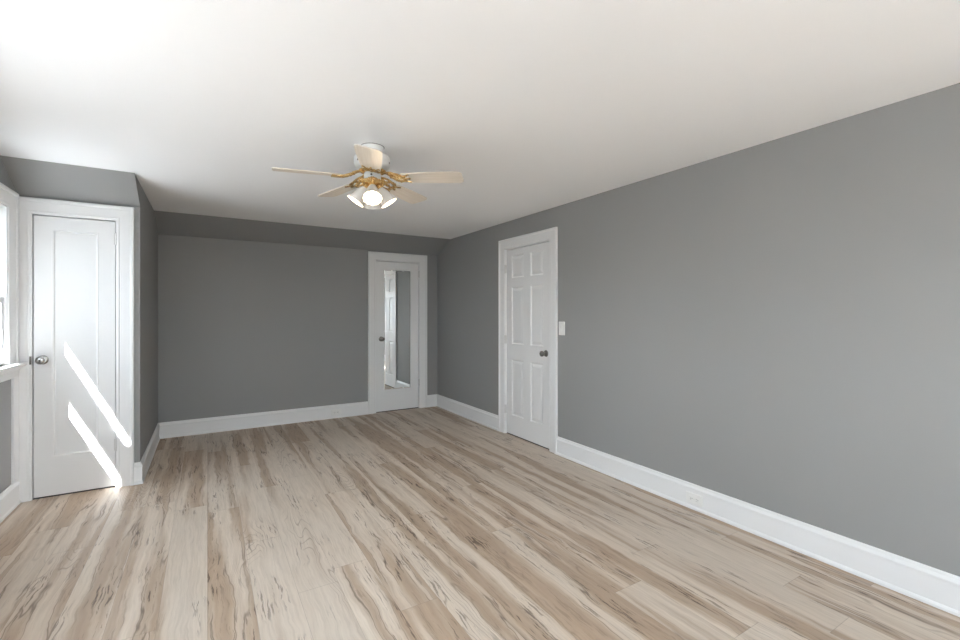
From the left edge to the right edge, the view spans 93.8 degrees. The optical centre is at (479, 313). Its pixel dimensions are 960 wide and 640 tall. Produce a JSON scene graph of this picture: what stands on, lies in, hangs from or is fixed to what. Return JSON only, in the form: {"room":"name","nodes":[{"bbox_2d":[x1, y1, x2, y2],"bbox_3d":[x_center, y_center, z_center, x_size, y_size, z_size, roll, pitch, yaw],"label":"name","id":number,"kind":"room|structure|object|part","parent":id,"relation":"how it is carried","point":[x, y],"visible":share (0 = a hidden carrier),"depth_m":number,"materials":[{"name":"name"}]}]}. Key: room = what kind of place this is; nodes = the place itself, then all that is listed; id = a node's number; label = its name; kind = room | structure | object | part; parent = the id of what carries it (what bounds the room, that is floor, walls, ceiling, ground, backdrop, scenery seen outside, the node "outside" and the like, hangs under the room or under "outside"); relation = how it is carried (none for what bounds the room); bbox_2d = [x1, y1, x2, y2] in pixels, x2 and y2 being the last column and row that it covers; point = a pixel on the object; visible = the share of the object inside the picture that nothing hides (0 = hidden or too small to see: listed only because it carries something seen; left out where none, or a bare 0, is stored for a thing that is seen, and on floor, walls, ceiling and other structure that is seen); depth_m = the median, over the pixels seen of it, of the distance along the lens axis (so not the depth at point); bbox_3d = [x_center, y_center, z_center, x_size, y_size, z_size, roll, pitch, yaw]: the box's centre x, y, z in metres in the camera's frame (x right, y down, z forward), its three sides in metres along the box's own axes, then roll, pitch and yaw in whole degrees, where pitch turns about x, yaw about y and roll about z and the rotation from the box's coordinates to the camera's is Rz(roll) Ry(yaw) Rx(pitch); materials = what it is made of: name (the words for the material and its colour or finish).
{"room":"empty bedroom","nodes":[
{"label":"empty bedroom","id":0,"kind":"room"},
{"bbox_2d":[0,157,15,492],"bbox_3d":[-2.073,0.152,1.100,0.150,2.315,7.931,0,0,-31],"label":"wall","id":1,"kind":"structure","parent":0,"point":[5,387],"depth_m":2.93,"materials":[{"name":"grey paint"}]},
{"bbox_2d":[0,480,20,522],"bbox_3d":[-1.622,1.227,0.522,0.021,0.166,6.075,0,0,-31],"label":"baseboard","id":2,"kind":"structure","parent":1,"relation":"attached to","point":[9,498],"depth_m":2.96,"materials":[{"name":"white paint"}]},
{"bbox_2d":[0,182,27,382],"bbox_3d":[-3.000,-0.194,2.684,0.208,1.256,0.905,0,0,-31],"label":"window","id":3,"kind":"structure","parent":1,"relation":"in","point":[10,365],"depth_m":2.96,"materials":[{"name":"white paint"}]},
{"bbox_3d":[-2.973,0.106,2.676,0.034,0.432,0.577,0,0,-31],"label":"sash","id":4,"kind":"part","parent":3,"relation":"part of","materials":[{"name":"white paint"}]},
{"bbox_3d":[-2.950,-0.244,2.713,0.024,1.156,0.863,0,0,-31],"label":"casing","id":5,"kind":"part","parent":3,"relation":"part of","materials":[{"name":"white paint"}]},
{"bbox_2d":[11,377,18,483],"bbox_3d":[-3.173,0.789,3.069,0.012,0.710,0.115,0,0,-31],"label":"trim","id":6,"kind":"structure","parent":1,"relation":"attached to","point":[15,381],"depth_m":3.04,"materials":[{"name":"white paint"}]},
{"bbox_2d":[0,155,157,462],"bbox_3d":[-3.227,0.142,3.784,0.702,2.335,1.784,0,0,-31],"label":"wall","id":7,"kind":"structure","parent":0,"point":[29,178],"depth_m":3.46,"materials":[{"name":"grey paint"}]},
{"bbox_2d":[18,196,133,502],"bbox_3d":[-2.936,0.248,3.286,0.651,2.123,0.132,0,0,-31],"label":"door","id":8,"kind":"structure","parent":7,"relation":"in","point":[76,259],"depth_m":3.29,"materials":[{"name":"white paint"}]},
{"bbox_3d":[-3.087,0.327,3.160,0.065,0.065,0.070,0,0,-31],"label":"knob","id":9,"kind":"part","parent":8,"relation":"part of","materials":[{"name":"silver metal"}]},
{"bbox_2d":[134,423,159,484],"bbox_3d":[-3.003,1.227,4.078,0.057,0.166,1.473,0,0,-31],"label":"baseboard","id":10,"kind":"structure","parent":7,"relation":"attached to","point":[141,468],"depth_m":3.71,"materials":[{"name":"white paint"}]},
{"bbox_2d":[158,234,436,422],"bbox_3d":[-2.336,0.152,5.462,4.325,2.315,0.200,0,0,-31],"label":"wall","id":11,"kind":"structure","parent":0,"point":[245,327],"depth_m":5.21,"materials":[{"name":"grey paint"}]},
{"bbox_2d":[159,401,367,438],"bbox_3d":[-2.416,1.227,5.284,2.239,0.166,0.021,0,0,-31],"label":"baseboard","id":12,"kind":"structure","parent":11,"relation":"attached to","point":[171,429],"depth_m":5.18,"materials":[{"name":"white paint"}]},
{"bbox_2d":[331,409,340,415],"bbox_3d":[-1.805,1.238,5.646,0.118,0.072,0.007,0,0,-31],"label":"wall outlet","id":13,"kind":"object","parent":12,"relation":"attached to","point":[336,411],"visible":1,"depth_m":5.64,"materials":[{"name":"white plastic"}]},
{"bbox_2d":[368,251,426,413],"bbox_3d":[-1.108,0.247,6.093,0.838,2.125,0.132,0,0,-31],"label":"door","id":14,"kind":"structure","parent":11,"relation":"in","point":[414,396],"depth_m":6.10,"materials":[{"name":"white paint"}]},
{"bbox_2d":[384,270,409,389],"bbox_3d":[-1.116,0.213,6.086,0.368,1.610,0.014,0,0,-31],"label":"mirror","id":15,"kind":"object","parent":14,"relation":"attached to","point":[396,283],"visible":1,"depth_m":6.07,"materials":[{"name":"white mirror"}]},
{"bbox_2d":[427,394,436,406],"bbox_3d":[-0.672,1.227,6.342,0.166,0.166,0.021,0,0,-31],"label":"baseboard","id":16,"kind":"structure","parent":11,"relation":"attached to","point":[431,399],"depth_m":6.33,"materials":[{"name":"white paint"}]},
{"bbox_2d":[154,211,449,254],"bbox_3d":[-1.901,-0.930,5.403,3.283,0.190,0.451,0,0,-31],"label":"wall","id":17,"kind":"structure","parent":0,"point":[167,223],"depth_m":5.18,"materials":[{"name":"grey paint"}]},
{"bbox_2d":[0,0,959,238],"bbox_3d":[-0.331,-1.105,2.157,4.325,0.200,7.931,0,0,-31],"label":"ceiling","id":18,"kind":"structure","parent":0,"point":[538,105],"depth_m":1.97,"materials":[{"name":"white paint"}]},
{"bbox_2d":[272,143,463,209],"bbox_3d":[-0.680,-0.823,2.691,1.028,0.364,1.069,0,0,-31],"label":"ceiling fan","id":19,"kind":"object","parent":18,"relation":"hanging from","point":[370,159],"visible":1,"depth_m":2.66,"materials":[{"name":"white wood"}]},
{"bbox_3d":[-0.985,-0.808,2.562,0.365,0.006,0.136,-2,11,-23],"label":"fan blade","id":20,"kind":"part","parent":19,"relation":"part of","materials":[{"name":"white wood"}]},
{"bbox_3d":[-0.922,-0.808,2.951,0.365,0.006,0.136,-2,9,42],"label":"fan blade","id":21,"kind":"part","parent":19,"relation":"part of","materials":[{"name":"white wood"}]},
{"bbox_3d":[-0.734,-0.703,2.690,0.119,0.128,0.110,0,0,-31],"label":"lamp shade","id":22,"kind":"part","parent":19,"relation":"part of","materials":[{"name":"white glass"}]},
{"bbox_3d":[-0.698,-0.775,2.695,0.074,0.068,0.049,0,0,-13],"label":"lamp arm","id":23,"kind":"part","parent":19,"relation":"part of","materials":[{"name":"gold metal"}]},
{"bbox_3d":[-0.576,-0.808,2.346,0.136,0.006,0.365,10,0,-11],"label":"fan blade","id":24,"kind":"part","parent":19,"relation":"part of","materials":[{"name":"white wood"}]},
{"bbox_3d":[-0.631,-0.703,2.620,0.110,0.128,0.119,0,0,-31],"label":"lamp shade","id":25,"kind":"part","parent":19,"relation":"part of","materials":[{"name":"white glass"}]},
{"bbox_3d":[-0.633,-0.718,2.638,0.058,0.080,0.066,0,0,-31],"label":"bulb","id":26,"kind":"part","parent":19,"relation":"part of","materials":[{"name":"white glass"}]},
{"bbox_3d":[-0.664,-0.703,2.793,0.110,0.128,0.119,0,0,-31],"label":"lamp shade","id":27,"kind":"part","parent":19,"relation":"part of","materials":[{"name":"white glass"}]},
{"bbox_3d":[-0.636,-0.775,2.656,0.049,0.068,0.074,0,0,-13],"label":"lamp arm","id":28,"kind":"part","parent":19,"relation":"part of","materials":[{"name":"gold metal"}]},
{"bbox_3d":[-0.598,-0.775,2.718,0.074,0.068,0.049,0,0,-13],"label":"lamp arm","id":29,"kind":"part","parent":19,"relation":"part of","materials":[{"name":"gold metal"}]},
{"bbox_3d":[-0.561,-0.703,2.723,0.119,0.128,0.110,0,0,-31],"label":"lamp shade","id":30,"kind":"part","parent":19,"relation":"part of","materials":[{"name":"white glass"}]},
{"bbox_3d":[-0.500,-0.808,3.043,0.136,0.006,0.365,-11,-6,23],"label":"fan blade","id":31,"kind":"part","parent":19,"relation":"part of","materials":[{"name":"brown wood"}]},
{"bbox_3d":[-0.283,-0.808,2.663,0.365,0.006,0.136,2,-10,7],"label":"fan blade","id":32,"kind":"part","parent":19,"relation":"part of","materials":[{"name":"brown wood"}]},
{"bbox_2d":[0,406,959,639],"bbox_3d":[-0.331,1.385,2.157,4.325,0.150,7.931,0,0,-31],"label":"floor","id":33,"kind":"structure","parent":0,"point":[429,523],"depth_m":2.39,"materials":[{"name":"brown wood"}]},
{"bbox_2d":[437,83,959,576],"bbox_3d":[1.432,0.152,3.226,0.200,2.315,7.931,0,0,-31],"label":"wall","id":34,"kind":"structure","parent":0,"point":[774,325],"depth_m":2.57,"materials":[{"name":"grey paint"}]},
{"bbox_2d":[437,394,497,430],"bbox_3d":[-0.201,1.227,5.707,0.021,0.166,1.595,0,0,-31],"label":"baseboard","id":35,"kind":"structure","parent":34,"relation":"attached to","point":[488,419],"depth_m":5.58,"materials":[{"name":"white paint"}]},
{"bbox_2d":[498,227,557,453],"bbox_3d":[0.478,0.249,4.615,0.129,2.122,0.971,0,0,-31],"label":"door","id":36,"kind":"structure","parent":34,"relation":"in","point":[527,263],"depth_m":4.60,"materials":[{"name":"white paint"}]},
{"bbox_3d":[0.611,0.385,4.343,0.070,0.065,0.065,0,0,-31],"label":"knob","id":37,"kind":"part","parent":36,"relation":"part of","materials":[{"name":"silver metal"}]},
{"bbox_2d":[559,322,564,334],"bbox_3d":[0.752,0.135,4.144,0.012,0.124,0.078,0,0,-31],"label":"light switch","id":38,"kind":"object","parent":34,"relation":"attached to","point":[561,324],"visible":1,"depth_m":4.13,"materials":[{"name":"white plastic"}]},
{"bbox_2d":[556,436,959,616],"bbox_3d":[2.004,1.227,2.071,0.021,0.166,4.962,0,0,-31],"label":"baseboard","id":39,"kind":"structure","parent":34,"relation":"attached to","point":[937,588],"depth_m":2.48,"materials":[{"name":"white paint"}]},
{"bbox_2d":[686,491,702,507],"bbox_3d":[1.431,1.238,3.002,0.007,0.072,0.118,0,0,-31],"label":"wall outlet","id":40,"kind":"object","parent":39,"relation":"attached to","point":[695,499],"visible":1,"depth_m":3.00,"materials":[{"name":"white plastic"}]}
]}

